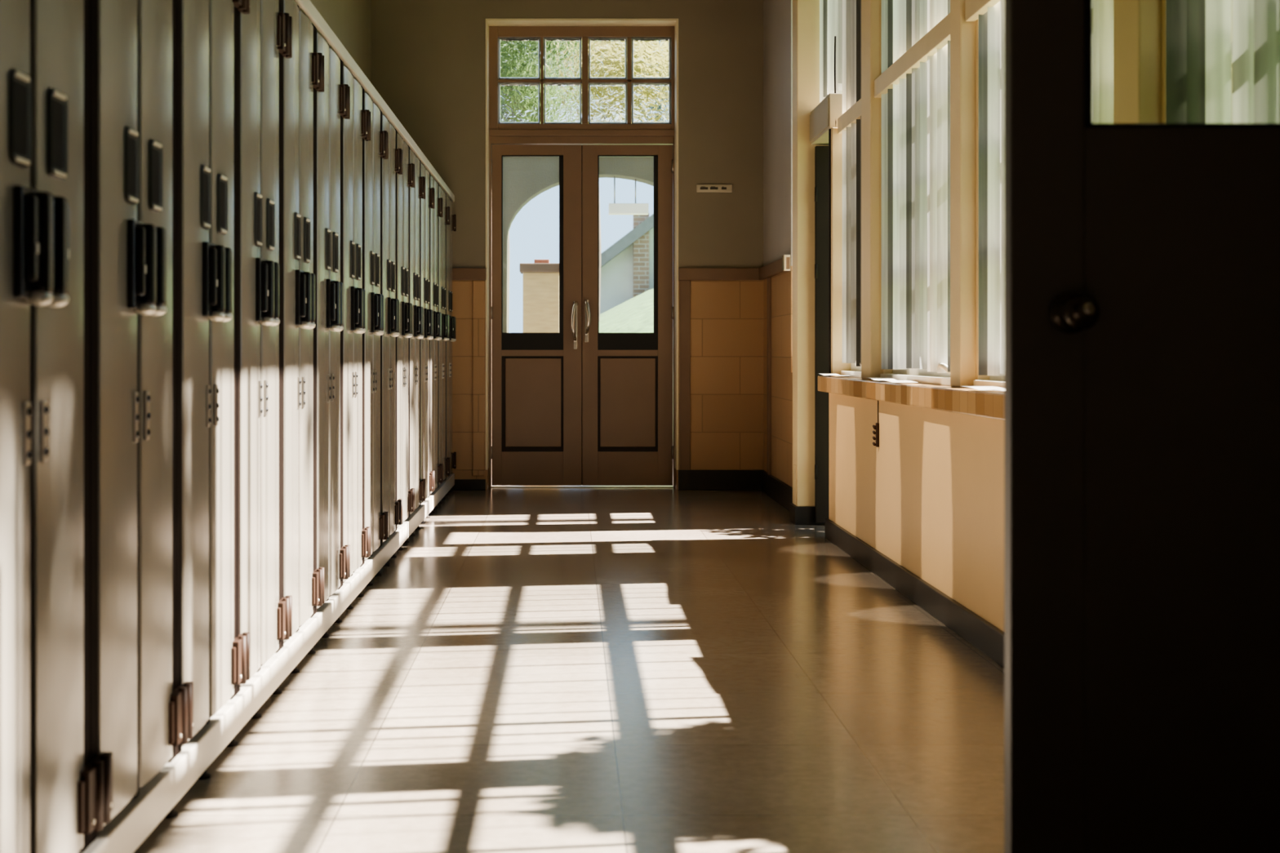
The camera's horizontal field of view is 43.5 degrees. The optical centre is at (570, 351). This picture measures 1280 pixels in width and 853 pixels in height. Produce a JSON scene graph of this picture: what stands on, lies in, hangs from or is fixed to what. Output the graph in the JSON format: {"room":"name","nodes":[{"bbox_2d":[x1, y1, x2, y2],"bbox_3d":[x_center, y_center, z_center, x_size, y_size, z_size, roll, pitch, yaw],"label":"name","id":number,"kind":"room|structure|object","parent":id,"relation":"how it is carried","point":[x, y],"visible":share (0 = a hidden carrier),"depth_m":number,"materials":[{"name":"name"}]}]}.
{"room":"school corridor","nodes":[
{"label":"school corridor","id":0,"kind":"room"},
{"bbox_2d":[310,0,371,82],"bbox_3d":[-1.500,-0.905,5.055,0.200,3.750,13.310,0,0,0],"label":"wall","id":1,"kind":"structure","parent":0,"point":[350,20],"depth_m":10.31,"materials":[{"name":"beige paint"}]},
{"bbox_2d":[371,0,763,489],"bbox_3d":[0.110,-0.905,11.485,3.020,3.750,0.450,0,0,0],"label":"wall","id":2,"kind":"structure","parent":0,"point":[428,56],"depth_m":11.26,"materials":[{"name":"beige paint"}]},
{"bbox_2d":[451,479,485,489],"bbox_3d":[-0.998,0.932,11.250,0.805,0.075,0.020,0,0,0],"label":"baseboard","id":3,"kind":"structure","parent":2,"relation":"attached to","point":[460,484],"depth_m":11.24,"materials":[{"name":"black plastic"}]},
{"bbox_2d":[452,267,486,279],"bbox_3d":[-0.995,-0.547,11.242,0.810,0.085,0.035,0,0,0],"label":"rail","id":4,"kind":"object","parent":2,"relation":"attached to","point":[458,273],"visible":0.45,"depth_m":11.22,"materials":[{"name":"brown paint"}]},
{"bbox_2d":[472,280,484,475],"bbox_3d":[-0.645,0.182,11.253,0.080,1.375,0.014,0,0,0],"label":"trim","id":5,"kind":"structure","parent":2,"relation":"attached to","point":[477,285],"depth_m":11.25,"materials":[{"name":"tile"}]},
{"bbox_2d":[488,129,675,487],"bbox_3d":[0.083,-0.310,11.485,1.335,2.560,0.170,0,0,0],"label":"door","id":6,"kind":"structure","parent":2,"relation":"in","point":[576,406],"depth_m":11.47,"materials":[{"name":"brown paint"}]},
{"bbox_2d":[488,26,674,129],"bbox_3d":[0.083,-1.962,11.490,1.335,0.743,0.100,0,0,0],"label":"window","id":7,"kind":"structure","parent":2,"relation":"in","point":[535,81],"depth_m":11.47,"materials":[{"name":"clear glass"}]},
{"bbox_2d":[485,18,678,470],"bbox_3d":[0.083,-0.758,11.352,1.359,3.177,0.196,0,0,0],"label":"trim","id":8,"kind":"structure","parent":2,"relation":"attached to","point":[489,22],"depth_m":11.27,"materials":[{"name":"paint"}]},
{"bbox_2d":[680,280,690,470],"bbox_3d":[0.807,0.163,11.253,0.075,1.335,0.014,0,0,0],"label":"trim","id":9,"kind":"structure","parent":2,"relation":"attached to","point":[685,285],"depth_m":11.25,"materials":[{"name":"brown paint"}]},
{"bbox_2d":[696,184,732,192],"bbox_3d":[1.013,-1.150,11.251,0.250,0.054,0.019,0,0,0],"label":"wall sign","id":10,"kind":"object","parent":2,"relation":"attached to","point":[700,188],"visible":1,"depth_m":11.24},
{"bbox_2d":[678,470,760,489],"bbox_3d":[1.060,0.900,11.250,0.600,0.140,0.020,0,0,0],"label":"baseboard","id":11,"kind":"structure","parent":2,"relation":"attached to","point":[687,479],"depth_m":11.24,"materials":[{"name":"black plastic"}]},
{"bbox_2d":[134,487,1004,852],"bbox_3d":[0.010,1.030,4.990,3.220,0.120,13.180,0,0,0],"label":"floor","id":12,"kind":"structure","parent":0,"point":[535,669],"depth_m":4.36,"materials":[{"name":"tile"}]},
{"bbox_2d":[78,473,454,852],"bbox_3d":[-1.094,0.909,6.653,0.572,0.122,9.060,0,0,0],"label":"base rail","id":13,"kind":"object","parent":12,"relation":"on","point":[156,800],"visible":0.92,"depth_m":3.89,"materials":[{"name":"metal"}]},
{"bbox_2d":[0,0,103,852],"bbox_3d":[-1.084,-0.102,2.444,0.612,1.895,0.598,0,0,0],"label":"locker","id":14,"kind":"object","parent":13,"relation":"on","point":[51,794],"visible":1,"depth_m":2.47,"materials":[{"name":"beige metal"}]},
{"bbox_2d":[8,68,31,168],"bbox_3d":[-0.813,-0.345,2.369,0.009,0.141,0.086,0,0,0],"label":"handle","id":15,"kind":"object","parent":14,"relation":"on","point":[20,81],"depth_m":2.37,"materials":[{"name":"metal"}]},
{"bbox_2d":[46,87,67,180],"bbox_3d":[-0.813,-0.345,2.542,0.009,0.141,0.086,0,0,0],"label":"handle","id":16,"kind":"object","parent":14,"relation":"on","point":[56,97],"depth_m":2.54,"materials":[{"name":"metal"}]},
{"bbox_2d":[89,0,187,844],"bbox_3d":[-1.084,-0.102,3.046,0.612,1.895,0.598,0,0,0],"label":"locker","id":17,"kind":"object","parent":13,"relation":"on","point":[139,715],"visible":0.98,"depth_m":2.97,"materials":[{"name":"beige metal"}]},
{"bbox_2d":[124,126,139,204],"bbox_3d":[-0.813,-0.345,2.971,0.009,0.141,0.086,0,0,0],"label":"handle","id":18,"kind":"object","parent":17,"relation":"on","point":[131,137],"depth_m":2.97,"materials":[{"name":"metal"}]},
{"bbox_2d":[148,138,163,213],"bbox_3d":[-0.813,-0.345,3.144,0.009,0.141,0.086,0,0,0],"label":"handle","id":19,"kind":"object","parent":17,"relation":"on","point":[155,145],"depth_m":3.15,"materials":[{"name":"metal"}]},
{"bbox_2d":[293,0,454,201],"bbox_3d":[-1.099,-1.073,6.658,0.582,0.045,9.050,0,0,0],"label":"rail","id":20,"kind":"object","parent":17,"relation":"on","point":[307,7],"visible":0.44,"depth_m":6.28,"materials":[{"name":"wood"}]},
{"bbox_2d":[176,0,246,755],"bbox_3d":[-1.084,-0.102,3.648,0.612,1.895,0.598,0,0,0],"label":"locker","id":21,"kind":"object","parent":13,"relation":"on","point":[211,660],"visible":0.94,"depth_m":3.59,"materials":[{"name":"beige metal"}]},
{"bbox_2d":[200,164,211,230],"bbox_3d":[-0.813,-0.345,3.574,0.009,0.141,0.086,0,0,0],"label":"handle","id":22,"kind":"object","parent":21,"relation":"on","point":[205,171],"depth_m":3.58,"materials":[{"name":"metal"}]},
{"bbox_2d":[217,173,227,235],"bbox_3d":[-0.813,-0.345,3.747,0.009,0.141,0.086,0,0,0],"label":"handle","id":23,"kind":"object","parent":21,"relation":"on","point":[222,180],"depth_m":3.75,"materials":[{"name":"metal"}]},
{"bbox_2d":[236,0,289,693],"bbox_3d":[-1.084,-0.102,4.250,0.612,1.895,0.598,0,0,0],"label":"locker","id":24,"kind":"object","parent":13,"relation":"on","point":[263,31],"visible":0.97,"depth_m":4.17,"materials":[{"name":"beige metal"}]},
{"bbox_2d":[253,191,262,247],"bbox_3d":[-0.813,-0.345,4.176,0.009,0.141,0.086,0,0,0],"label":"handle","id":25,"kind":"object","parent":24,"relation":"on","point":[258,200],"depth_m":4.17,"materials":[{"name":"metal"}]},
{"bbox_2d":[266,198,275,251],"bbox_3d":[-0.813,-0.345,4.348,0.009,0.141,0.086,0,0,0],"label":"handle","id":26,"kind":"object","parent":24,"relation":"on","point":[270,207],"depth_m":4.35,"materials":[{"name":"metal"}]},
{"bbox_2d":[280,0,322,648],"bbox_3d":[-1.084,-0.102,4.852,0.612,1.895,0.598,0,0,0],"label":"locker","id":27,"kind":"object","parent":13,"relation":"on","point":[301,70],"visible":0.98,"depth_m":4.78,"materials":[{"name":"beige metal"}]},
{"bbox_2d":[294,212,301,260],"bbox_3d":[-0.813,-0.345,4.777,0.009,0.141,0.086,0,0,0],"label":"handle","id":28,"kind":"object","parent":27,"relation":"on","point":[297,216],"depth_m":4.78,"materials":[{"name":"metal"}]},
{"bbox_2d":[303,217,310,263],"bbox_3d":[-0.813,-0.345,4.950,0.009,0.141,0.086,0,0,0],"label":"handle","id":29,"kind":"object","parent":27,"relation":"on","point":[306,220],"depth_m":4.95,"materials":[{"name":"metal"}]},
{"bbox_2d":[314,26,348,614],"bbox_3d":[-1.084,-0.102,5.454,0.612,1.895,0.598,0,0,0],"label":"locker","id":30,"kind":"object","parent":13,"relation":"on","point":[331,102],"visible":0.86,"depth_m":5.37,"materials":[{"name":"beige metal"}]},
{"bbox_2d":[325,227,330,270],"bbox_3d":[-0.813,-0.345,5.380,0.009,0.141,0.086,0,0,0],"label":"handle","id":31,"kind":"object","parent":30,"relation":"on","point":[327,231],"depth_m":5.38,"materials":[{"name":"metal"}]},
{"bbox_2d":[333,231,337,272],"bbox_3d":[-0.813,-0.345,5.553,0.009,0.141,0.086,0,0,0],"label":"handle","id":32,"kind":"object","parent":30,"relation":"on","point":[335,233],"depth_m":5.55,"materials":[{"name":"metal"}]},
{"bbox_2d":[341,60,369,586],"bbox_3d":[-1.084,-0.102,6.056,0.612,1.895,0.598,0,0,0],"label":"locker","id":33,"kind":"object","parent":13,"relation":"on","point":[355,128],"visible":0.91,"depth_m":5.98,"materials":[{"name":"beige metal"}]},
{"bbox_2d":[350,240,355,278],"bbox_3d":[-0.813,-0.345,5.981,0.009,0.141,0.086,0,0,0],"label":"handle","id":34,"kind":"object","parent":33,"relation":"on","point":[352,243],"depth_m":5.99,"materials":[{"name":"metal"}]},
{"bbox_2d":[355,243,360,280],"bbox_3d":[-0.813,-0.345,6.154,0.009,0.141,0.086,0,0,0],"label":"handle","id":35,"kind":"object","parent":33,"relation":"on","point":[357,245],"depth_m":6.13,"materials":[{"name":"metal"}]},
{"bbox_2d":[363,88,386,564],"bbox_3d":[-1.084,-0.102,6.658,0.612,1.895,0.598,0,0,0],"label":"locker","id":36,"kind":"object","parent":13,"relation":"on","point":[375,148],"visible":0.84,"depth_m":6.60,"materials":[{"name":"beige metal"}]},
{"bbox_2d":[370,250,374,285],"bbox_3d":[-0.813,-0.345,6.583,0.009,0.141,0.086,0,0,0],"label":"handle","id":37,"kind":"object","parent":36,"relation":"on","point":[372,254],"depth_m":6.60,"materials":[{"name":"metal"}]},
{"bbox_2d":[375,253,379,287],"bbox_3d":[-0.813,-0.345,6.756,0.009,0.141,0.086,0,0,0],"label":"handle","id":38,"kind":"object","parent":36,"relation":"on","point":[377,256],"depth_m":6.77,"materials":[{"name":"metal"}]},
{"bbox_2d":[381,111,401,545],"bbox_3d":[-1.084,-0.102,7.260,0.612,1.895,0.598,0,0,0],"label":"locker","id":39,"kind":"object","parent":13,"relation":"on","point":[391,165],"visible":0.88,"depth_m":7.18,"materials":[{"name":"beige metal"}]},
{"bbox_2d":[386,259,391,290],"bbox_3d":[-0.813,-0.345,7.186,0.009,0.141,0.086,0,0,0],"label":"handle","id":40,"kind":"object","parent":39,"relation":"on","point":[388,262],"depth_m":7.20,"materials":[{"name":"metal"}]},
{"bbox_2d":[391,261,395,292],"bbox_3d":[-0.813,-0.345,7.359,0.009,0.141,0.086,0,0,0],"label":"handle","id":41,"kind":"object","parent":39,"relation":"on","point":[393,262],"depth_m":7.36,"materials":[{"name":"metal"}]},
{"bbox_2d":[395,129,413,530],"bbox_3d":[-1.084,-0.102,7.862,0.612,1.895,0.598,0,0,0],"label":"locker","id":42,"kind":"object","parent":13,"relation":"on","point":[406,179],"visible":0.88,"depth_m":7.81,"materials":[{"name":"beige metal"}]},
{"bbox_2d":[401,266,404,295],"bbox_3d":[-0.813,-0.345,7.787,0.009,0.141,0.086,0,0,0],"label":"handle","id":43,"kind":"object","parent":42,"relation":"on","point":[402,268],"depth_m":7.79,"materials":[{"name":"metal"}]},
{"bbox_2d":[404,268,408,297],"bbox_3d":[-0.813,-0.345,7.960,0.009,0.141,0.086,0,0,0],"label":"handle","id":44,"kind":"object","parent":42,"relation":"on","point":[406,269],"depth_m":7.93,"materials":[{"name":"metal"}]},
{"bbox_2d":[408,146,424,517],"bbox_3d":[-1.084,-0.102,8.464,0.612,1.895,0.598,0,0,0],"label":"locker","id":45,"kind":"object","parent":13,"relation":"on","point":[417,191],"visible":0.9,"depth_m":8.38,"materials":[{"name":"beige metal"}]},
{"bbox_2d":[413,272,416,299],"bbox_3d":[-0.813,-0.345,8.389,0.009,0.141,0.086,0,0,0],"label":"handle","id":46,"kind":"object","parent":45,"relation":"on","point":[415,274],"depth_m":8.41,"materials":[{"name":"metal"}]},
{"bbox_2d":[416,274,419,300],"bbox_3d":[-0.813,-0.345,8.562,0.009,0.141,0.086,0,0,0],"label":"handle","id":47,"kind":"object","parent":45,"relation":"on","point":[417,275],"depth_m":8.53,"materials":[{"name":"metal"}]},
{"bbox_2d":[419,160,434,506],"bbox_3d":[-1.084,-0.102,9.066,0.612,1.895,0.598,0,0,0],"label":"locker","id":48,"kind":"object","parent":13,"relation":"on","point":[428,202],"visible":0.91,"depth_m":9.00,"materials":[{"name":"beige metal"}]},
{"bbox_2d":[424,278,426,302],"bbox_3d":[-0.813,-0.345,8.992,0.009,0.141,0.086,0,0,0],"label":"handle","id":49,"kind":"object","parent":48,"relation":"on","point":[425,280],"depth_m":9.02,"materials":[{"name":"metal"}]},
{"bbox_2d":[426,279,429,303],"bbox_3d":[-0.813,-0.345,9.165,0.009,0.141,0.086,0,0,0],"label":"handle","id":50,"kind":"object","parent":48,"relation":"on","point":[428,281],"depth_m":9.18,"materials":[{"name":"metal"}]},
{"bbox_2d":[429,173,442,496],"bbox_3d":[-1.084,-0.102,9.668,0.612,1.895,0.598,0,0,0],"label":"locker","id":51,"kind":"object","parent":13,"relation":"on","point":[434,212],"visible":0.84,"depth_m":9.62,"materials":[{"name":"grey metal"}]},
{"bbox_2d":[433,282,435,306],"bbox_3d":[-0.813,-0.345,9.594,0.009,0.141,0.086,0,0,0],"label":"handle","id":52,"kind":"object","parent":51,"relation":"on","point":[434,284],"depth_m":9.62,"materials":[{"name":"metal"}]},
{"bbox_2d":[435,284,438,306],"bbox_3d":[-0.813,-0.345,9.767,0.009,0.141,0.086,0,0,0],"label":"handle","id":53,"kind":"object","parent":51,"relation":"on","point":[437,286],"depth_m":9.80,"materials":[{"name":"metal"}]},
{"bbox_2d":[438,186,449,484],"bbox_3d":[-1.084,-0.102,10.270,0.612,1.895,0.598,0,0,0],"label":"locker","id":54,"kind":"object","parent":13,"relation":"on","point":[445,219],"visible":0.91,"depth_m":10.21,"materials":[{"name":"grey metal"}]},
{"bbox_2d":[441,286,443,308],"bbox_3d":[-0.813,-0.345,10.195,0.009,0.141,0.086,0,0,0],"label":"handle","id":55,"kind":"object","parent":54,"relation":"on","point":[442,286],"depth_m":10.16,"materials":[{"name":"metal"}]},
{"bbox_2d":[443,288,445,309],"bbox_3d":[-0.813,-0.345,10.368,0.009,0.141,0.086,0,0,0],"label":"handle","id":56,"kind":"object","parent":54,"relation":"on","point":[444,289],"depth_m":10.33,"materials":[{"name":"metal"}]},
{"bbox_2d":[445,193,456,479],"bbox_3d":[-1.084,-0.102,10.872,0.612,1.895,0.598,0,0,0],"label":"locker","id":57,"kind":"object","parent":13,"relation":"on","point":[452,226],"visible":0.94,"depth_m":10.83,"materials":[{"name":"grey metal"}]},
{"bbox_2d":[448,290,450,311],"bbox_3d":[-0.813,-0.345,10.797,0.009,0.141,0.086,0,0,0],"label":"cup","id":58,"kind":"object","parent":57,"relation":"on","point":[449,291],"depth_m":10.77,"materials":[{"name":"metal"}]},
{"bbox_2d":[450,291,452,311],"bbox_3d":[-0.813,-0.345,10.970,0.009,0.141,0.086,0,0,0],"label":"handle","id":59,"kind":"object","parent":57,"relation":"on","point":[451,291],"depth_m":10.94,"materials":[{"name":"metal"}]},
{"bbox_2d":[763,0,1004,631],"bbox_3d":[1.485,-0.905,4.830,0.270,3.750,12.860,0,0,0],"label":"wall","id":60,"kind":"structure","parent":0,"point":[930,499],"depth_m":6.80,"materials":[{"name":"beige paint"}]},
{"bbox_2d":[678,254,791,279],"bbox_3d":[1.061,-0.550,10.560,0.598,0.100,1.400,0,0,0],"label":"rail","id":61,"kind":"object","parent":60,"relation":"attached to","point":[783,264],"visible":1,"depth_m":11.22,"materials":[{"name":"brown paint"}]},
{"bbox_2d":[767,277,771,475],"bbox_3d":[1.350,0.168,10.860,0.020,1.345,0.080,0,0,0],"label":"trim","id":62,"kind":"structure","parent":60,"relation":"attached to","point":[769,279],"depth_m":10.82,"materials":[{"name":"brown paint"}]},
{"bbox_2d":[760,470,825,524],"bbox_3d":[1.441,0.900,10.113,0.358,0.140,2.255,0,0,0],"label":"baseboard","id":63,"kind":"structure","parent":60,"relation":"attached to","point":[781,492],"depth_m":9.91,"materials":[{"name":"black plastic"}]},
{"bbox_2d":[792,0,828,506],"bbox_3d":[1.446,-0.955,9.100,0.348,3.650,0.200,0,0,0],"label":"column","id":64,"kind":"structure","parent":60,"relation":"attached to","point":[806,13],"depth_m":9.00,"materials":[{"name":"beige paint"}]},
{"bbox_2d":[809,93,842,523],"bbox_3d":[1.673,-0.190,8.672,0.655,2.320,0.655,0,0,0],"label":"door","id":65,"kind":"structure","parent":60,"relation":"in","point":[823,117],"depth_m":8.93,"materials":[{"name":"paint"}]},
{"bbox_2d":[837,90,861,377],"bbox_3d":[1.458,-1.077,8.240,0.145,2.405,1.520,0,0,0],"label":"window","id":66,"kind":"structure","parent":60,"relation":"in","point":[849,117],"depth_m":7.99,"materials":[{"name":"white paint"}]},
{"bbox_2d":[819,0,861,366],"bbox_3d":[1.412,-1.095,8.240,0.079,2.330,1.440,0,0,0],"label":"vertical blind","id":67,"kind":"object","parent":66,"relation":"attached to","point":[840,20],"visible":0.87,"depth_m":8.03,"materials":[{"name":"white fabric"}]},
{"bbox_2d":[872,400,879,447],"bbox_3d":[1.337,0.312,7.004,0.026,0.205,0.032,0,0,0],"label":"wall catch","id":68,"kind":"structure","parent":60,"relation":"attached to","point":[876,427],"depth_m":6.99,"materials":[{"name":"brown metal"}]},
{"bbox_2d":[861,0,893,379],"bbox_3d":[1.490,-1.077,7.365,0.260,2.405,0.290,0,0,0],"label":"window frame","id":69,"kind":"structure","parent":60,"relation":"attached to","point":[871,10],"depth_m":7.25,"materials":[{"name":"beige paint"}]},
{"bbox_2d":[817,376,1004,420],"bbox_3d":[1.448,0.165,5.425,0.305,0.080,5.910,0,0,0],"label":"window sill","id":70,"kind":"structure","parent":60,"relation":"attached to","point":[966,401],"depth_m":5.88,"materials":[{"name":"wood"}]},
{"bbox_2d":[820,373,853,376],"bbox_3d":[1.335,0.116,8.050,0.090,0.008,0.500,0,0,-3],"label":"paper sheet","id":71,"kind":"object","parent":70,"relation":"on","point":[835,375],"visible":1,"depth_m":8.14,"materials":[{"name":"white paper"}]},
{"bbox_2d":[831,127,850,376],"bbox_3d":[1.455,-0.520,8.325,0.190,1.290,0.050,0,0,0],"label":"post","id":72,"kind":"object","parent":70,"relation":"on","point":[837,365],"visible":0.37,"depth_m":8.30,"materials":[{"name":"beige paint"}]},
{"bbox_2d":[865,377,918,382],"bbox_3d":[1.330,0.116,6.650,0.100,0.008,0.750,0,0,2],"label":"paper sheet","id":73,"kind":"object","parent":70,"relation":"on","point":[886,379],"visible":1,"depth_m":6.77,"materials":[{"name":"white paper"}]},
{"bbox_2d":[963,386,1004,391],"bbox_3d":[1.335,0.116,4.950,0.100,0.008,0.550,0,0,-2],"label":"paper sheet","id":74,"kind":"object","parent":70,"relation":"on","point":[979,388],"visible":0.54,"depth_m":5.09,"materials":[{"name":"white paper"}]},
{"bbox_2d":[874,13,950,386],"bbox_3d":[1.452,-1.077,6.490,0.155,2.405,1.520,0,0,0],"label":"window","id":75,"kind":"structure","parent":60,"relation":"in","point":[937,37],"depth_m":6.43,"materials":[{"name":"white paint"}]},
{"bbox_2d":[881,0,950,373],"bbox_3d":[1.418,-1.090,6.495,0.068,2.340,1.430,0,0,0],"label":"vertical blind","id":76,"kind":"object","parent":75,"relation":"attached to","point":[916,112],"visible":0.82,"depth_m":6.48,"materials":[{"name":"white fabric"}]},
{"bbox_2d":[825,518,1004,667],"bbox_3d":[1.340,0.920,5.415,0.020,0.100,5.890,0,0,0],"label":"baseboard","id":77,"kind":"structure","parent":60,"relation":"attached to","point":[977,631],"depth_m":5.99,"materials":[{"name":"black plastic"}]},
{"bbox_2d":[950,0,989,387],"bbox_3d":[1.490,-1.077,5.655,0.260,2.405,0.210,0,0,0],"label":"window frame","id":78,"kind":"structure","parent":60,"relation":"attached to","point":[964,36],"depth_m":5.58,"materials":[{"name":"beige paint"}]},
{"bbox_2d":[964,0,1004,387],"bbox_3d":[1.452,-1.077,4.795,0.155,2.405,1.570,0,0,0],"label":"window","id":79,"kind":"structure","parent":60,"relation":"in","point":[973,8],"depth_m":5.43,"materials":[{"name":"white paint"}]},
{"bbox_2d":[978,0,1113,375],"bbox_3d":[1.418,-1.090,4.780,0.068,2.339,1.460,0,0,0],"label":"vertical blind","id":80,"kind":"object","parent":60,"relation":"attached to","point":[991,24],"visible":0.18,"depth_m":5.33,"materials":[{"name":"white fabric"}]},
{"bbox_2d":[1004,0,1279,852],"bbox_3d":[1.020,-0.085,2.466,0.674,2.090,0.115,0,0,0],"label":"door","id":81,"kind":"structure","parent":60,"relation":"in","point":[1142,260],"depth_m":2.48,"materials":[{"name":"black paint"}]},
{"bbox_2d":[1113,0,1231,123],"bbox_3d":[1.490,-1.077,3.920,0.260,2.405,0.240,0,0,0],"label":"column","id":82,"kind":"structure","parent":60,"relation":"attached to","point":[1139,25],"depth_m":3.83,"materials":[{"name":"beige paint"}]},
{"bbox_2d":[1165,0,1279,123],"bbox_3d":[1.418,-1.091,3.155,0.062,2.339,1.270,0,0,0],"label":"vertical blind","id":83,"kind":"object","parent":60,"relation":"attached to","point":[1198,32],"visible":0.22,"depth_m":3.50,"materials":[{"name":"white fabric"}]},
{"label":"outside","id":84,"kind":"structure","parent":0,"visible":0},
{"bbox_3d":[5.000,1.080,40.790,70.000,0.180,58.420,0,0,0],"label":"ground","id":85,"kind":"structure","parent":84,"visible":0},
{"bbox_2d":[520,263,559,333],"bbox_3d":[-0.230,0.140,12.950,0.350,1.700,0.320,0,0,0],"label":"gate pillar","id":86,"kind":"structure","parent":85,"relation":"on","point":[540,282],"depth_m":12.82,"materials":[{"name":"yellow stone"}]},
{"bbox_2d":[533,259,549,263],"bbox_3d":[-0.230,-0.728,12.930,0.120,0.035,0.100,0,0,0],"label":"block","id":87,"kind":"object","parent":86,"relation":"on","point":[535,261],"visible":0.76,"depth_m":12.88,"materials":[{"name":"orange"}]},
{"bbox_2d":[507,40,582,333],"bbox_3d":[-0.512,-1.276,16.156,1.473,4.694,1.394,0,0,20],"label":"tree","id":88,"kind":"object","parent":85,"relation":"on","point":[581,40],"visible":0.02,"depth_m":15.98,"materials":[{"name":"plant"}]},
{"bbox_2d":[502,156,653,333],"bbox_3d":[0.300,-0.415,13.725,6.500,2.810,0.330,0,0,0],"label":"wall","id":89,"kind":"structure","parent":85,"relation":"on","point":[524,178],"depth_m":13.60,"materials":[{"name":"paint"}]},
{"bbox_2d":[608,176,648,214],"bbox_3d":[0.500,-1.360,13.720,0.340,0.360,0.120,0,0,0],"label":"hanging sign","id":90,"kind":"object","parent":89,"relation":"hanging from","point":[615,208],"visible":1,"depth_m":13.66,"materials":[{"name":"metal"}]},
{"bbox_2d":[581,39,631,321],"bbox_3d":[0.490,-1.725,18.880,2.307,5.593,2.227,0,0,33],"label":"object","id":91,"kind":"object","parent":85,"relation":"on","point":[581,39],"visible":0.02,"depth_m":18.78,"materials":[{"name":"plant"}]},
{"bbox_2d":[600,213,653,314],"bbox_3d":[4.200,-1.740,30.000,8.600,5.420,6.700,0,0,0],"label":"house","id":92,"kind":"structure","parent":85,"relation":"on","point":[627,266],"depth_m":27.00,"materials":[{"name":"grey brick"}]},
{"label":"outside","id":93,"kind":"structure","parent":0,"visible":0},
{"bbox_2d":[599,288,653,333],"bbox_3d":[5.820,-0.409,22.000,11.200,2.424,15.400,0,0,0],"label":"bank","id":94,"kind":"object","parent":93,"point":[636,314],"visible":0.06,"depth_m":17.97,"materials":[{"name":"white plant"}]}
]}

